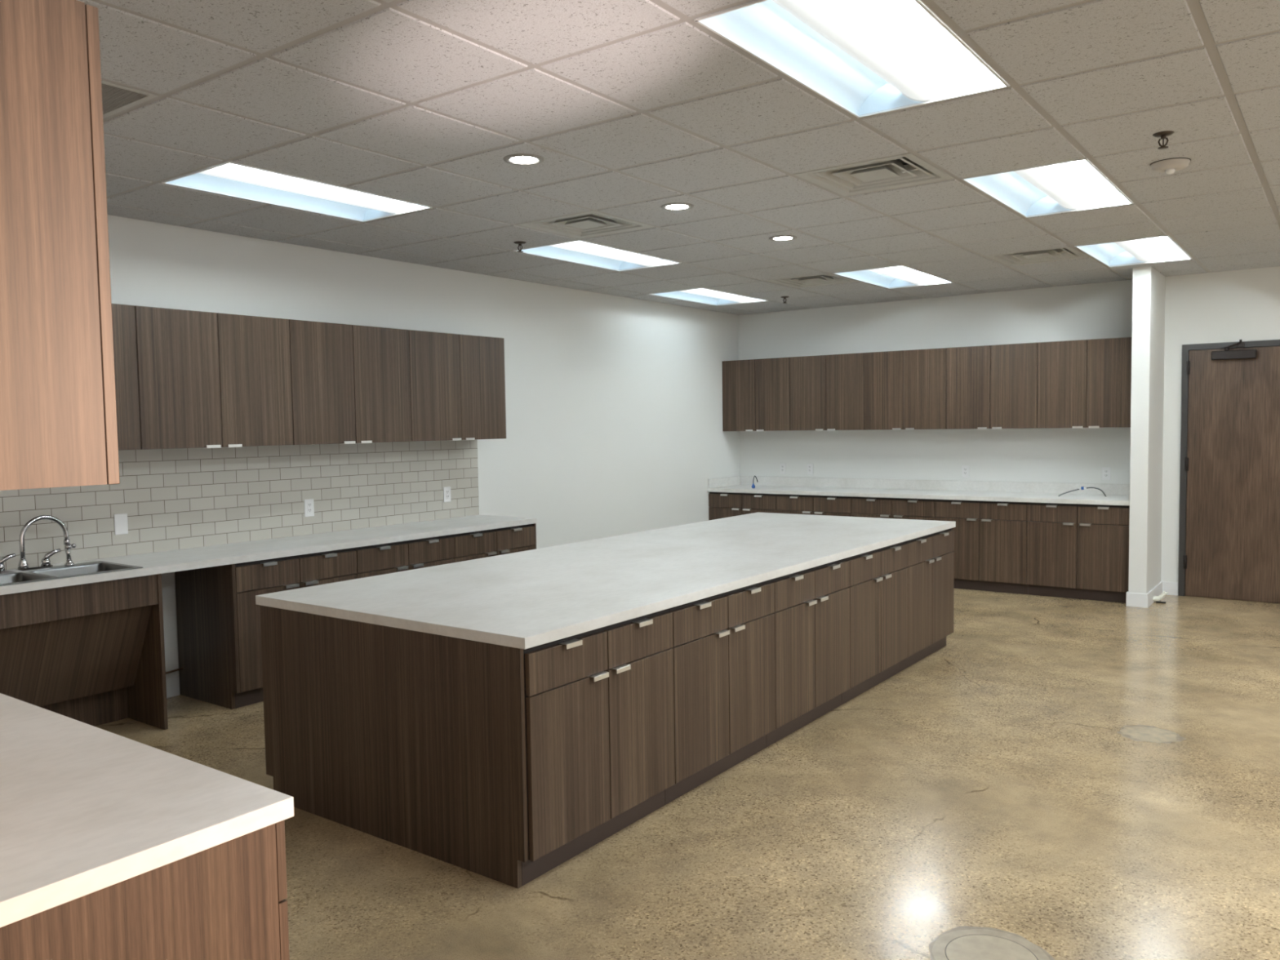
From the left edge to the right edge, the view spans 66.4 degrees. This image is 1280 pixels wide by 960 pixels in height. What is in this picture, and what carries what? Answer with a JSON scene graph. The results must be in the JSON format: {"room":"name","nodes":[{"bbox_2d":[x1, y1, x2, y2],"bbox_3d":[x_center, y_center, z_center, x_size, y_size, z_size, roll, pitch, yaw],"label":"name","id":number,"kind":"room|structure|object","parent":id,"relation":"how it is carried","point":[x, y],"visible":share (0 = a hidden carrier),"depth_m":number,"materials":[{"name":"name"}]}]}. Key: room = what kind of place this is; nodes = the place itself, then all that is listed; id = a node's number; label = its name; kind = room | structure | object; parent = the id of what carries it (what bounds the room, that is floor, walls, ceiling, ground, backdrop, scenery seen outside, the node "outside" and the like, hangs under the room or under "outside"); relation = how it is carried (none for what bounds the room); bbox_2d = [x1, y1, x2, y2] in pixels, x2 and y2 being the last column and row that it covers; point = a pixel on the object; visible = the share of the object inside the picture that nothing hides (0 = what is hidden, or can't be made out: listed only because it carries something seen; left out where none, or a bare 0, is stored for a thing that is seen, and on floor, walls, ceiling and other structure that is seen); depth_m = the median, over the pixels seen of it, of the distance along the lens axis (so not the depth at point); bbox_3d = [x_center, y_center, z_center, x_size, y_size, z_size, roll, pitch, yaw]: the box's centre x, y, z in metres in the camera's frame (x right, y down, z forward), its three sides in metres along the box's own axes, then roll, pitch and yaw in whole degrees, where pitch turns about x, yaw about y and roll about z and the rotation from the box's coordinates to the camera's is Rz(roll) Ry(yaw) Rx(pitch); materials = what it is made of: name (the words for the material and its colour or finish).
{"room":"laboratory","nodes":[
{"label":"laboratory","id":0,"kind":"room"},
{"bbox_2d":[107,214,739,678],"bbox_3d":[-2.526,-0.207,6.084,0.120,2.900,12.420,1,4,36],"label":"wall","id":1,"kind":"structure","parent":0,"point":[614,403],"depth_m":8.32,"materials":[{"name":"white paint"}]},
{"bbox_2d":[111,303,141,449],"bbox_3d":[-3.068,-0.519,4.913,0.370,0.764,0.926,1,4,36],"label":"upper cabinet","id":2,"kind":"object","parent":1,"relation":"attached to","point":[123,317],"visible":0.12,"depth_m":5.14,"materials":[{"name":"brown wood"}]},
{"bbox_2d":[165,675,179,697],"bbox_3d":[-2.831,1.221,5.604,0.013,0.112,0.390,1,4,36],"label":"baseboard","id":3,"kind":"structure","parent":1,"relation":"attached to","point":[172,683],"depth_m":5.72,"materials":[{"name":"white paint"}]},
{"bbox_2d":[165,667,182,674],"bbox_3d":[-2.798,1.125,5.580,0.012,0.028,0.384,1,4,36],"label":"pipe","id":4,"kind":"object","parent":1,"relation":"attached to","point":[180,668],"visible":0.29,"depth_m":5.69,"materials":[{"name":"metal"}]},
{"bbox_2d":[134,305,293,449],"bbox_3d":[-2.521,-0.570,5.660,0.370,0.764,0.926,1,4,36],"label":"upper cabinet","id":5,"kind":"object","parent":1,"relation":"attached to","point":[207,380],"visible":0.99,"depth_m":5.52,"materials":[{"name":"brown wood"}]},
{"bbox_2d":[0,439,479,568],"bbox_3d":[-2.755,0.113,5.671,0.009,0.598,5.017,1,4,36],"label":"tile backsplash","id":6,"kind":"structure","parent":1,"relation":"attached to","point":[174,499],"depth_m":6.05,"materials":[{"name":"white tile"}]},
{"bbox_2d":[114,513,128,534],"bbox_3d":[-2.900,0.246,5.465,0.007,0.116,0.072,1,4,36],"label":"blank wall plate","id":7,"kind":"object","parent":6,"relation":"attached to","point":[121,526],"visible":1,"depth_m":5.46,"materials":[{"name":"white plastic"}]},
{"bbox_2d":[304,498,314,516],"bbox_3d":[-2.180,0.183,6.447,0.009,0.116,0.072,1,4,36],"label":"wall outlet","id":8,"kind":"object","parent":6,"relation":"attached to","point":[308,503],"visible":1,"depth_m":6.45,"materials":[{"name":"white plastic"}]},
{"bbox_2d":[306,502,311,513],"bbox_3d":[-2.178,0.183,6.445,0.002,0.068,0.034,1,4,36],"label":"receptacle","id":9,"kind":"object","parent":8,"relation":"attached to","point":[308,504],"depth_m":6.44,"materials":[{"name":"white plastic"}]},
{"bbox_2d":[443,486,450,502],"bbox_3d":[-1.464,0.110,7.425,0.009,0.116,0.072,1,4,36],"label":"wall outlet","id":10,"kind":"object","parent":6,"relation":"attached to","point":[446,491],"visible":1,"depth_m":7.42,"materials":[{"name":"white plastic"}]},
{"bbox_2d":[445,489,448,498],"bbox_3d":[-1.461,0.110,7.424,0.002,0.068,0.034,1,4,36],"label":"receptacle","id":11,"kind":"object","parent":10,"relation":"attached to","point":[446,491],"depth_m":7.42,"materials":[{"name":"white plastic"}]},
{"bbox_2d":[288,319,411,444],"bbox_3d":[-1.974,-0.621,6.407,0.370,0.764,0.926,1,4,36],"label":"upper cabinet","id":12,"kind":"object","parent":1,"relation":"attached to","point":[350,384],"visible":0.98,"depth_m":6.28,"materials":[{"name":"brown wood"}]},
{"bbox_2d":[408,329,506,441],"bbox_3d":[-1.428,-0.671,7.154,0.370,0.764,0.926,1,4,36],"label":"upper cabinet","id":13,"kind":"object","parent":1,"relation":"attached to","point":[457,381],"visible":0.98,"depth_m":7.03,"materials":[{"name":"brown wood"}]},
{"bbox_2d":[77,0,1279,315],"bbox_3d":[1.281,-1.399,3.142,9.446,0.010,12.300,1,4,36],"label":"ceiling","id":14,"kind":"structure","parent":0,"point":[632,108],"depth_m":4.04,"materials":[{"name":"tile"}]},
{"bbox_2d":[101,80,159,118],"bbox_3d":[-2.123,-1.418,3.418,0.584,0.119,0.584,1,4,36],"label":"ceiling vent","id":15,"kind":"object","parent":14,"relation":"in","point":[116,98],"visible":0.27,"depth_m":3.50,"materials":[{"name":"grey metal"}]},
{"bbox_2d":[101,83,146,114],"bbox_3d":[-2.122,-1.365,3.421,0.536,0.009,0.536,1,4,36],"label":"grille","id":16,"kind":"object","parent":15,"relation":"attached to","point":[115,99],"depth_m":3.51,"materials":[{"name":"grey metal"}]},
{"bbox_2d":[160,161,432,222],"bbox_3d":[-1.716,-1.516,5.005,0.584,0.125,1.193,1,4,36],"label":"ceiling light","id":17,"kind":"object","parent":14,"relation":"attached to","point":[229,178],"visible":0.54,"depth_m":5.06,"materials":[{"name":"white plastic"}]},
{"bbox_2d":[514,241,526,252],"bbox_3d":[-0.780,-1.515,6.361,0.082,0.061,0.082,1,4,36],"label":"sprinkler","id":18,"kind":"object","parent":14,"relation":"attached to","point":[519,243],"visible":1,"depth_m":6.35,"materials":[{"name":"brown metal"}]},
{"bbox_2d":[502,153,544,165],"bbox_3d":[-0.520,-1.436,4.379,0.184,0.013,0.184,1,4,36],"label":"recessed light","id":19,"kind":"object","parent":14,"relation":"in","point":[518,159],"visible":1,"depth_m":4.37,"materials":[{"name":"grey"}]},
{"bbox_2d":[517,210,653,238],"bbox_3d":[-0.326,-1.606,5.873,0.584,0.157,0.584,1,4,36],"label":"ceiling vent","id":20,"kind":"object","parent":14,"relation":"in","point":[593,223],"visible":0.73,"depth_m":5.91,"materials":[{"name":"grey metal"}]},
{"bbox_2d":[513,240,680,271],"bbox_3d":[-0.279,-1.650,6.970,0.584,0.125,1.193,1,4,36],"label":"ceiling light","id":21,"kind":"object","parent":14,"relation":"attached to","point":[582,251],"visible":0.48,"depth_m":7.09,"materials":[{"name":"white plastic"}]},
{"bbox_2d":[660,202,693,210],"bbox_3d":[0.205,-1.504,5.376,0.184,0.013,0.184,1,4,36],"label":"recessed light","id":22,"kind":"object","parent":14,"relation":"in","point":[673,206],"visible":1,"depth_m":5.36,"materials":[{"name":"grey"}]},
{"bbox_2d":[648,287,766,305],"bbox_3d":[0.667,-1.797,9.294,0.584,0.125,1.193,1,4,36],"label":"ceiling light","id":23,"kind":"object","parent":14,"relation":"attached to","point":[702,295],"visible":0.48,"depth_m":9.46,"materials":[{"name":"white plastic"}]},
{"bbox_2d":[768,235,797,241],"bbox_3d":[0.927,-1.570,6.343,0.184,0.013,0.184,1,4,36],"label":"recessed light","id":24,"kind":"object","parent":14,"relation":"in","point":[780,237],"visible":1,"depth_m":6.33,"materials":[{"name":"grey plastic"}]},
{"bbox_2d":[780,296,789,303],"bbox_3d":[1.382,-1.717,9.329,0.082,0.061,0.082,1,4,36],"label":"sprinkler","id":25,"kind":"object","parent":14,"relation":"attached to","point":[784,297],"visible":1,"depth_m":9.32,"materials":[{"name":"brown metal"}]},
{"bbox_2d":[767,273,858,288],"bbox_3d":[1.471,-1.774,8.329,0.584,0.157,0.584,1,4,36],"label":"ceiling vent","id":26,"kind":"object","parent":14,"relation":"in","point":[827,278],"visible":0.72,"depth_m":8.38,"materials":[{"name":"grey metal"}]},
{"bbox_2d":[693,0,1010,118],"bbox_3d":[0.745,-1.452,3.209,0.584,0.125,1.193,1,4,36],"label":"ceiling light","id":27,"kind":"object","parent":14,"relation":"attached to","point":[864,57],"visible":0.93,"depth_m":3.29,"materials":[{"name":"white plastic"}]},
{"bbox_2d":[793,152,953,195],"bbox_3d":[1.151,-1.568,4.795,0.584,0.157,0.584,1,4,36],"label":"ceiling vent","id":28,"kind":"object","parent":14,"relation":"in","point":[908,169],"visible":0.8,"depth_m":4.84,"materials":[{"name":"grey metal"}]},
{"bbox_2d":[832,265,953,288],"bbox_3d":[2.144,-1.759,8.216,0.584,0.125,1.193,1,4,36],"label":"ceiling light","id":29,"kind":"object","parent":14,"relation":"attached to","point":[900,276],"visible":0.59,"depth_m":8.42,"materials":[{"name":"white plastic"}]},
{"bbox_2d":[985,246,1088,265],"bbox_3d":[2.948,-1.735,7.251,0.584,0.157,0.584,1,4,36],"label":"ceiling vent","id":30,"kind":"object","parent":14,"relation":"in","point":[1067,252],"visible":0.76,"depth_m":7.31,"materials":[{"name":"grey metal"}]},
{"bbox_2d":[960,158,1133,217],"bbox_3d":[2.183,-1.586,5.174,0.584,0.125,1.193,1,4,36],"label":"ceiling light","id":31,"kind":"object","parent":14,"relation":"attached to","point":[1077,184],"visible":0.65,"depth_m":5.33,"materials":[{"name":"white plastic"}]},
{"bbox_2d":[1074,235,1192,266],"bbox_3d":[3.620,-1.720,7.138,0.584,0.125,1.193,1,4,36],"label":"ceiling light","id":32,"kind":"object","parent":14,"relation":"attached to","point":[1148,250],"visible":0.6,"depth_m":7.40,"materials":[{"name":"white plastic"}]},
{"bbox_2d":[1152,130,1173,149],"bbox_3d":[2.214,-1.435,4.138,0.082,0.061,0.082,1,4,36],"label":"sprinkler","id":33,"kind":"object","parent":14,"relation":"attached to","point":[1162,135],"visible":1,"depth_m":4.13,"materials":[{"name":"brown metal"}]},
{"bbox_2d":[1150,157,1191,174],"bbox_3d":[2.499,-1.468,4.609,0.169,0.056,0.169,1,4,36],"label":"smoke detector","id":34,"kind":"object","parent":14,"relation":"attached to","point":[1169,166],"visible":1,"depth_m":4.56,"materials":[{"name":"grey plastic"}]},
{"bbox_2d":[95,587,1279,959],"bbox_3d":[1.324,1.404,3.302,9.745,0.120,12.600,1,4,36],"label":"floor","id":35,"kind":"structure","parent":0,"point":[990,780],"depth_m":3.69,"materials":[{"name":"concrete"}]},
{"bbox_2d":[0,573,168,729],"bbox_3d":[-2.981,0.910,4.876,0.584,0.820,0.935,1,4,36],"label":"base cabinet","id":36,"kind":"object","parent":35,"relation":"on","point":[93,654],"visible":0.84,"depth_m":4.93,"materials":[{"name":"brown wood"}]},
{"bbox_2d":[0,820,289,959],"bbox_3d":[-1.186,1.053,1.883,0.840,0.820,0.652,1,4,36],"label":"base cabinet","id":37,"kind":"object","parent":35,"relation":"on","point":[226,900],"visible":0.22,"depth_m":1.70,"materials":[{"name":"brown wood"}]},
{"bbox_2d":[0,693,293,927],"bbox_3d":[-2.191,0.599,2.575,3.342,0.038,0.639,1,4,36],"label":"countertop","id":38,"kind":"structure","parent":37,"relation":"on","point":[86,809],"depth_m":1.80,"materials":[{"name":"stone"}]},
{"bbox_2d":[174,547,357,709],"bbox_3d":[-2.223,0.841,5.896,0.624,0.820,0.832,1,4,36],"label":"base cabinet","id":39,"kind":"object","parent":35,"relation":"on","point":[219,633],"visible":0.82,"depth_m":5.54,"materials":[{"name":"brown wood"}]},
{"bbox_2d":[354,534,454,578],"bbox_3d":[-1.738,0.795,6.559,0.624,0.820,0.811,1,4,36],"label":"base cabinet","id":40,"kind":"object","parent":35,"relation":"on","point":[401,556],"visible":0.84,"depth_m":6.35,"materials":[{"name":"brown wood"}]},
{"bbox_2d":[259,604,675,888],"bbox_3d":[-0.714,0.924,4.014,1.520,0.820,0.868,1,4,36],"label":"base cabinet","id":41,"kind":"object","parent":35,"relation":"on","point":[599,704],"depth_m":3.57,"materials":[{"name":"brown wood"}]},
{"bbox_2d":[255,512,955,648],"bbox_3d":[0.266,0.402,5.373,1.531,0.038,4.277,1,4,36],"label":"countertop","id":42,"kind":"structure","parent":41,"relation":"on","point":[526,599],"depth_m":4.43,"materials":[{"name":"stone"}]},
{"bbox_2d":[452,523,536,562],"bbox_3d":[-1.254,0.750,7.220,0.624,0.820,0.824,1,4,36],"label":"base cabinet","id":43,"kind":"object","parent":35,"relation":"on","point":[504,540],"visible":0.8,"depth_m":7.00,"materials":[{"name":"brown wood"}]},
{"bbox_2d":[0,515,536,595],"bbox_3d":[-2.504,0.437,5.510,0.618,0.038,5.010,1,4,36],"label":"countertop","id":44,"kind":"structure","parent":43,"relation":"on","point":[184,559],"depth_m":5.77,"materials":[{"name":"stone"}]},
{"bbox_2d":[0,515,70,573],"bbox_3d":[-3.075,0.318,4.944,0.052,0.272,0.360,1,4,36],"label":"faucet","id":45,"kind":"object","parent":44,"relation":"on","point":[23,566],"visible":1,"depth_m":4.92,"materials":[{"name":"silver metal"}]},
{"bbox_2d":[0,560,142,586],"bbox_3d":[-2.954,0.536,4.794,0.450,0.150,0.815,1,4,36],"label":"sink","id":46,"kind":"object","parent":44,"relation":"in","point":[99,566],"visible":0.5,"depth_m":4.97,"materials":[{"name":"silver metal"}]},
{"bbox_2d":[63,543,76,565],"bbox_3d":[-2.963,0.387,5.086,0.048,0.113,0.061,1,4,36],"label":"sprayer","id":47,"kind":"object","parent":46,"relation":"on","point":[67,548],"visible":1,"depth_m":5.07,"materials":[{"name":"silver metal"}]},
{"bbox_2d":[664,579,775,804],"bbox_3d":[-0.204,0.877,4.704,1.512,0.820,0.847,1,4,36],"label":"base cabinet","id":48,"kind":"object","parent":35,"relation":"on","point":[724,668],"visible":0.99,"depth_m":4.23,"materials":[{"name":"brown wood"}]},
{"bbox_2d":[708,491,777,520],"bbox_3d":[1.255,0.525,10.492,0.816,0.820,0.682,1,4,36],"label":"base cabinet","id":49,"kind":"object","parent":35,"relation":"on","point":[721,504],"visible":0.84,"depth_m":10.24,"materials":[{"name":"brown wood"}]},
{"bbox_2d":[707,475,1129,506],"bbox_3d":[2.575,0.082,9.505,4.095,0.136,0.682,1,4,36],"label":"countertop","id":50,"kind":"structure","parent":49,"relation":"on","point":[983,491],"depth_m":9.44,"materials":[{"name":"stone"}]},
{"bbox_2d":[751,475,758,488],"bbox_3d":[1.213,0.020,10.326,0.077,0.133,0.039,1,4,36],"label":"faucet","id":51,"kind":"object","parent":50,"relation":"on","point":[753,485],"visible":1,"depth_m":10.33,"materials":[{"name":"grey metal"}]},
{"bbox_2d":[1057,486,1106,496],"bbox_3d":[3.853,0.101,8.519,0.385,0.090,0.033,0,3,20],"label":"cable loop","id":52,"kind":"object","parent":50,"relation":"on","point":[1081,487],"visible":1,"depth_m":8.51,"materials":[{"name":"grey"}]},
{"bbox_2d":[766,558,850,746],"bbox_3d":[0.296,0.831,5.388,1.512,0.820,0.847,1,4,36],"label":"base cabinet","id":53,"kind":"object","parent":35,"relation":"on","point":[811,612],"visible":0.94,"depth_m":4.92,"materials":[{"name":"brown wood"}]},
{"bbox_2d":[776,493,852,516],"bbox_3d":[1.916,0.543,10.009,0.816,0.820,0.682,1,4,36],"label":"base cabinet","id":54,"kind":"object","parent":35,"relation":"on","point":[828,505],"visible":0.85,"depth_m":9.73,"materials":[{"name":"brown wood"}]},
{"bbox_2d":[841,541,907,704],"bbox_3d":[0.797,0.784,6.072,1.512,0.820,0.847,1,4,36],"label":"base cabinet","id":55,"kind":"object","parent":35,"relation":"on","point":[878,578],"visible":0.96,"depth_m":5.61,"materials":[{"name":"brown wood"}]},
{"bbox_2d":[851,496,935,520],"bbox_3d":[2.577,0.560,9.527,0.816,0.820,0.682,1,4,36],"label":"base cabinet","id":56,"kind":"object","parent":35,"relation":"on","point":[864,507],"visible":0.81,"depth_m":9.24,"materials":[{"name":"brown wood"}]},
{"bbox_2d":[899,528,954,671],"bbox_3d":[1.300,0.737,6.759,1.512,0.820,0.854,1,4,36],"label":"base cabinet","id":57,"kind":"object","parent":35,"relation":"on","point":[931,557],"visible":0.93,"depth_m":6.29,"materials":[{"name":"brown wood"}]},
{"bbox_2d":[934,499,1028,594],"bbox_3d":[3.238,0.577,9.045,0.816,0.820,0.682,1,4,36],"label":"base cabinet","id":58,"kind":"object","parent":35,"relation":"on","point":[990,551],"visible":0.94,"depth_m":8.74,"materials":[{"name":"brown wood"}]},
{"bbox_2d":[928,925,1054,959],"bbox_3d":[1.016,1.375,2.813,0.354,0.001,0.350,1,4,36],"label":"cover plate","id":59,"kind":"object","parent":35,"relation":"on","point":[963,942],"depth_m":2.88,"materials":[{"name":"grey metal"}]},
{"bbox_2d":[1026,502,1129,603],"bbox_3d":[3.899,0.594,8.562,0.816,0.820,0.682,1,4,36],"label":"base cabinet","id":60,"kind":"object","parent":35,"relation":"on","point":[1077,551],"visible":0.96,"depth_m":8.30,"materials":[{"name":"brown wood"}]},
{"bbox_2d":[1117,724,1186,743],"bbox_3d":[2.497,1.241,4.769,0.292,0.001,0.298,1,4,36],"label":"concrete patch","id":61,"kind":"object","parent":35,"relation":"on","point":[1145,733],"visible":1,"depth_m":4.77,"materials":[{"name":"beige concrete"}]},
{"bbox_2d":[1153,591,1168,603],"bbox_3d":[4.324,0.972,8.135,0.121,0.102,0.047,1,4,26],"label":"scrap","id":62,"kind":"object","parent":35,"relation":"on","point":[1156,598],"visible":0.99,"depth_m":8.12,"materials":[{"name":"white plastic"}]},
{"bbox_2d":[737,266,1279,582],"bbox_3d":[4.962,-0.445,8.220,9.445,2.900,0.120,1,4,36],"label":"wall","id":63,"kind":"structure","parent":0,"point":[1243,304],"depth_m":9.22,"materials":[{"name":"white paint"}]},
{"bbox_2d":[722,357,790,431],"bbox_3d":[1.325,-0.910,10.537,0.817,0.764,0.384,1,4,36],"label":"upper cabinet","id":64,"kind":"object","parent":63,"relation":"attached to","point":[756,393],"visible":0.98,"depth_m":10.39,"materials":[{"name":"brown wood"}]},
{"bbox_2d":[779,462,786,474],"bbox_3d":[1.555,-0.125,10.655,0.072,0.116,0.009,1,4,36],"label":"wall outlet","id":65,"kind":"object","parent":63,"relation":"attached to","point":[782,465],"visible":1,"depth_m":10.65,"materials":[{"name":"white plastic"}]},
{"bbox_2d":[806,463,813,474],"bbox_3d":[1.819,-0.118,10.462,0.072,0.116,0.009,1,4,36],"label":"wall outlet","id":66,"kind":"object","parent":63,"relation":"attached to","point":[809,466],"visible":1,"depth_m":10.46,"materials":[{"name":"white plastic"}]},
{"bbox_2d":[789,352,864,431],"bbox_3d":[1.986,-0.892,10.054,0.817,0.764,0.384,1,4,36],"label":"upper cabinet","id":67,"kind":"object","parent":63,"relation":"attached to","point":[827,392],"visible":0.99,"depth_m":9.91,"materials":[{"name":"brown wood"}]},
{"bbox_2d":[864,347,946,430],"bbox_3d":[2.647,-0.875,9.572,0.817,0.764,0.384,1,4,36],"label":"upper cabinet","id":68,"kind":"object","parent":63,"relation":"attached to","point":[904,389],"visible":0.99,"depth_m":9.43,"materials":[{"name":"brown wood"}]},
{"bbox_2d":[740,475,1129,495],"bbox_3d":[2.770,0.045,9.771,4.094,0.098,0.018,1,4,36],"label":"backsplash","id":69,"kind":"structure","parent":63,"relation":"attached to","point":[917,484],"depth_m":9.60,"materials":[{"name":"laminate"}]},
{"bbox_2d":[961,465,968,477],"bbox_3d":[3.156,-0.083,9.486,0.072,0.116,0.009,1,4,36],"label":"wall outlet","id":70,"kind":"object","parent":63,"relation":"attached to","point":[965,468],"visible":1,"depth_m":9.48,"materials":[{"name":"white plastic"}]},
{"bbox_2d":[963,467,967,475],"bbox_3d":[3.155,-0.083,9.483,0.034,0.068,0.002,1,4,36],"label":"receptacle","id":71,"kind":"object","parent":70,"relation":"attached to","point":[965,469],"depth_m":9.48,"materials":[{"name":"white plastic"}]},
{"bbox_2d":[946,342,1037,429],"bbox_3d":[3.308,-0.858,9.089,0.817,0.764,0.384,1,4,36],"label":"upper cabinet","id":72,"kind":"object","parent":63,"relation":"attached to","point":[993,387],"visible":0.98,"depth_m":8.94,"materials":[{"name":"brown wood"}]},
{"bbox_2d":[1036,337,1131,428],"bbox_3d":[3.969,-0.841,8.607,0.817,0.764,0.384,1,4,36],"label":"upper cabinet","id":73,"kind":"object","parent":63,"relation":"attached to","point":[1082,384],"visible":0.87,"depth_m":8.48,"materials":[{"name":"brown wood"}]},
{"bbox_2d":[1102,466,1111,479],"bbox_3d":[4.171,-0.057,8.745,0.072,0.116,0.009,1,4,36],"label":"wall outlet","id":74,"kind":"object","parent":63,"relation":"attached to","point":[1106,471],"visible":1,"depth_m":8.74,"materials":[{"name":"white plastic"}]},
{"bbox_2d":[1104,470,1108,477],"bbox_3d":[4.169,-0.057,8.743,0.034,0.068,0.002,1,4,36],"label":"receptacle","id":75,"kind":"object","parent":74,"relation":"attached to","point":[1106,472],"depth_m":8.74,"materials":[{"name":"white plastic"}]},
{"bbox_2d":[1177,339,1279,603],"bbox_3d":[5.070,-0.069,8.139,1.000,2.155,0.144,1,4,36],"label":"door","id":76,"kind":"structure","parent":63,"relation":"in","point":[1229,522],"depth_m":8.18,"materials":[{"name":"brown wood"}]},
{"bbox_2d":[1210,339,1257,359],"bbox_3d":[4.908,-1.078,8.083,0.322,0.158,0.070,1,4,36],"label":"door closer","id":77,"kind":"object","parent":76,"relation":"attached to","point":[1227,354],"depth_m":8.06,"materials":[{"name":"brown metal"}]},
{"bbox_2d":[1128,266,1165,593],"bbox_3d":[4.258,-0.357,8.208,0.134,2.748,0.740,1,4,36],"label":"column","id":78,"kind":"structure","parent":0,"point":[1148,285],"depth_m":7.95,"materials":[{"name":"white paint"}]},
{"bbox_2d":[1125,581,1177,608],"bbox_3d":[4.322,0.960,8.244,0.789,0.112,0.166,-4,5,-44],"label":"baseboard","id":79,"kind":"structure","parent":78,"relation":"attached to","point":[1133,599],"depth_m":8.03,"materials":[{"name":"white paint"}]},
{"bbox_3d":[-2.675,0.079,2.424,3.965,2.748,0.115,1,4,36],"label":"wall","id":80,"kind":"structure","parent":0,"visible":0},
{"bbox_2d":[0,0,119,490],"bbox_3d":[-1.296,-0.372,1.694,0.839,0.766,0.381,1,4,36],"label":"upper cabinet","id":81,"kind":"object","parent":80,"relation":"attached to","point":[59,426],"visible":1,"depth_m":1.51,"materials":[{"name":"brown wood"}]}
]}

